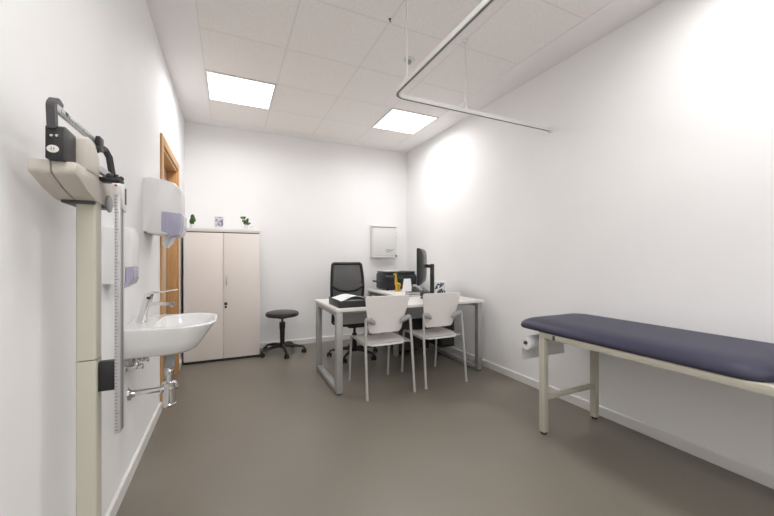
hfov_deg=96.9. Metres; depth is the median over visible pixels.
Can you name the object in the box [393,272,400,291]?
giraffe figurine
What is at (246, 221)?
potted plant
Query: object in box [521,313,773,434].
couch
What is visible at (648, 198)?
wall
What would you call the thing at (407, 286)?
card
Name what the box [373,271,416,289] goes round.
printer
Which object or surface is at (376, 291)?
desk
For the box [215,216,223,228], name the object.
picture frame
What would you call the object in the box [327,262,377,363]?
office chair
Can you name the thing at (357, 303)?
tray
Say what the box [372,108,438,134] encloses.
recessed light
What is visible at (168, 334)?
washbasin
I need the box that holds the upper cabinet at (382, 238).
[370,225,396,257]
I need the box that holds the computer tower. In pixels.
[425,319,453,347]
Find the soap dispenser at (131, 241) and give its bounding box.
[103,226,138,287]
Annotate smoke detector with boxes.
[403,56,414,64]
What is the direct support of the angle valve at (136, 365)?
attached to the wall at (104, 60)
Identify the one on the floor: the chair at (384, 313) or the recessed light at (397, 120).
the chair at (384, 313)
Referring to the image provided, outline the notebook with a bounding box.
[406,291,419,293]
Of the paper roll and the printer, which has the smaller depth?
the paper roll
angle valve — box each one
[125,358,143,372]
[132,357,148,364]
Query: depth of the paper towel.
2.26 m
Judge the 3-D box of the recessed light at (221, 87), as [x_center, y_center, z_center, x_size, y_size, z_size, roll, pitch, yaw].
[-1.437,-1.641,3.373,0.596,0.026,0.596,0,0,-25]
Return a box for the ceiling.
[146,0,664,152]
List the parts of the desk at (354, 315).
leg frame, modesty panel, leg frame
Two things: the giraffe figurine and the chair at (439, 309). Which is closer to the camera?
the chair at (439, 309)
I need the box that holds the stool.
[259,309,306,358]
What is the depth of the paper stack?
3.12 m
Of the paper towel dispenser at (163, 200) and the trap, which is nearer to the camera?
the trap
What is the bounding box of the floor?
[116,339,773,515]
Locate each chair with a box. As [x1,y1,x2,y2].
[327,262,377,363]
[348,295,415,400]
[401,292,467,388]
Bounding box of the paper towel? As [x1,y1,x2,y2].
[162,236,174,247]
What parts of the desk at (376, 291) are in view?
leg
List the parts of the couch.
leg, leg, frame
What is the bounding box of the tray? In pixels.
[329,295,365,307]
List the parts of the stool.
star leg, seat, star leg, star leg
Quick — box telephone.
[411,284,429,295]
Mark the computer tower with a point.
(442, 342)
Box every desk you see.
[315,295,483,394]
[367,288,434,356]
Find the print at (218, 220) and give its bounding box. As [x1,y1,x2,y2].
[215,217,222,226]
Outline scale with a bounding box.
[27,97,126,515]
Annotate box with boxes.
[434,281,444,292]
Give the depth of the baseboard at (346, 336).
4.71 m
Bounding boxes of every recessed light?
[205,70,275,109]
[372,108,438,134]
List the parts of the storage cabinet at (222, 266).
door, panel, door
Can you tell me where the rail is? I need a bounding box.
[396,0,552,132]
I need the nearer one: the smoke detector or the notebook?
the smoke detector
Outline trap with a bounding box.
[127,354,178,407]
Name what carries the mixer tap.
on the washbasin
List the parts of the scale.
beam handle, measuring rod, index blade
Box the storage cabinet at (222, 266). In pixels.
[184,227,259,364]
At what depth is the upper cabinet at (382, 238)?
5.09 m
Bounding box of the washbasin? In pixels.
[124,313,216,359]
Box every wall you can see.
[0,0,184,515]
[185,121,406,342]
[407,0,773,473]
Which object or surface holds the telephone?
on the desk at (354, 315)
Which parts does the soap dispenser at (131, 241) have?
push lever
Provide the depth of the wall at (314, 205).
4.64 m
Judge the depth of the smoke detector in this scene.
2.81 m
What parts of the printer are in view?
scanner lid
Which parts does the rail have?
hanger rod, hanger rod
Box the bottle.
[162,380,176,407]
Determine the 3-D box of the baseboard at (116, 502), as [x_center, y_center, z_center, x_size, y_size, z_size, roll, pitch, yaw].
[-0.411,1.135,-0.239,0.013,0.070,6.310,0,0,-25]
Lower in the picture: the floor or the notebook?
the floor
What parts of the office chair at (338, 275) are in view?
star leg, frame, panel, star leg, seat, star leg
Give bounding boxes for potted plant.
[189,214,195,227]
[240,216,250,228]
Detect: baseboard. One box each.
[105,402,161,515]
[179,353,183,370]
[260,332,380,347]
[430,343,773,488]
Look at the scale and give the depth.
0.99 m
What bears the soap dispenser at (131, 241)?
attached to the wall at (104, 60)
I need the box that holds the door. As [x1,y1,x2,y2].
[160,133,178,409]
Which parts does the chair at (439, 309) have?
leg, seat, backrest, leg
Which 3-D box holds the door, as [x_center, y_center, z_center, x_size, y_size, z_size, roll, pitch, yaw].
[-2.004,0.105,3.051,0.156,2.130,1.000,0,0,-25]
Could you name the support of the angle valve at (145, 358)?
attached to the wall at (104, 60)
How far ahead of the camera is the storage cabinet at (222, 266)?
3.90 m
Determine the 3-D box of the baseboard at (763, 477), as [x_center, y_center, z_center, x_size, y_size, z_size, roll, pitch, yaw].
[1.959,1.135,1.743,0.013,0.070,7.925,0,0,-25]
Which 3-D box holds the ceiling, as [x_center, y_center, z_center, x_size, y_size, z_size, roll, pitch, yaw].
[0.605,-1.684,1.119,3.275,0.100,8.205,0,0,-25]
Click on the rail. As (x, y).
(484, 4)
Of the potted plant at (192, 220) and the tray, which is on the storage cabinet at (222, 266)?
the potted plant at (192, 220)
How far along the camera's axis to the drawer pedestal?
4.15 m
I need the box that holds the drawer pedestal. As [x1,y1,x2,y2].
[381,318,428,354]
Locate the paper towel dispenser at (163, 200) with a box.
[143,177,186,238]
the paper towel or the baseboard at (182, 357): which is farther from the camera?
the baseboard at (182, 357)
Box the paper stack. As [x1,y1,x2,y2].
[331,294,365,300]
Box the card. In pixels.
[402,279,411,290]
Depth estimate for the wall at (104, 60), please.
1.07 m
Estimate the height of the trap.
0.314 m
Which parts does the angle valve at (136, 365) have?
valve knob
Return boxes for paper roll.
[521,334,564,359]
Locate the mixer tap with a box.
[136,289,177,322]
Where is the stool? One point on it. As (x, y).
(280, 314)
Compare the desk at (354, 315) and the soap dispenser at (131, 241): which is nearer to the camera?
the soap dispenser at (131, 241)
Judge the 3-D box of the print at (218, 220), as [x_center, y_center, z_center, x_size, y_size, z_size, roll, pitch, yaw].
[-1.962,-0.424,4.003,0.086,0.112,0.016,0,0,-25]
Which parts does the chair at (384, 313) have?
leg, seat, seat rail, backrest, leg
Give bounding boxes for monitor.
[417,248,433,298]
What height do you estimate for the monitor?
0.535 m

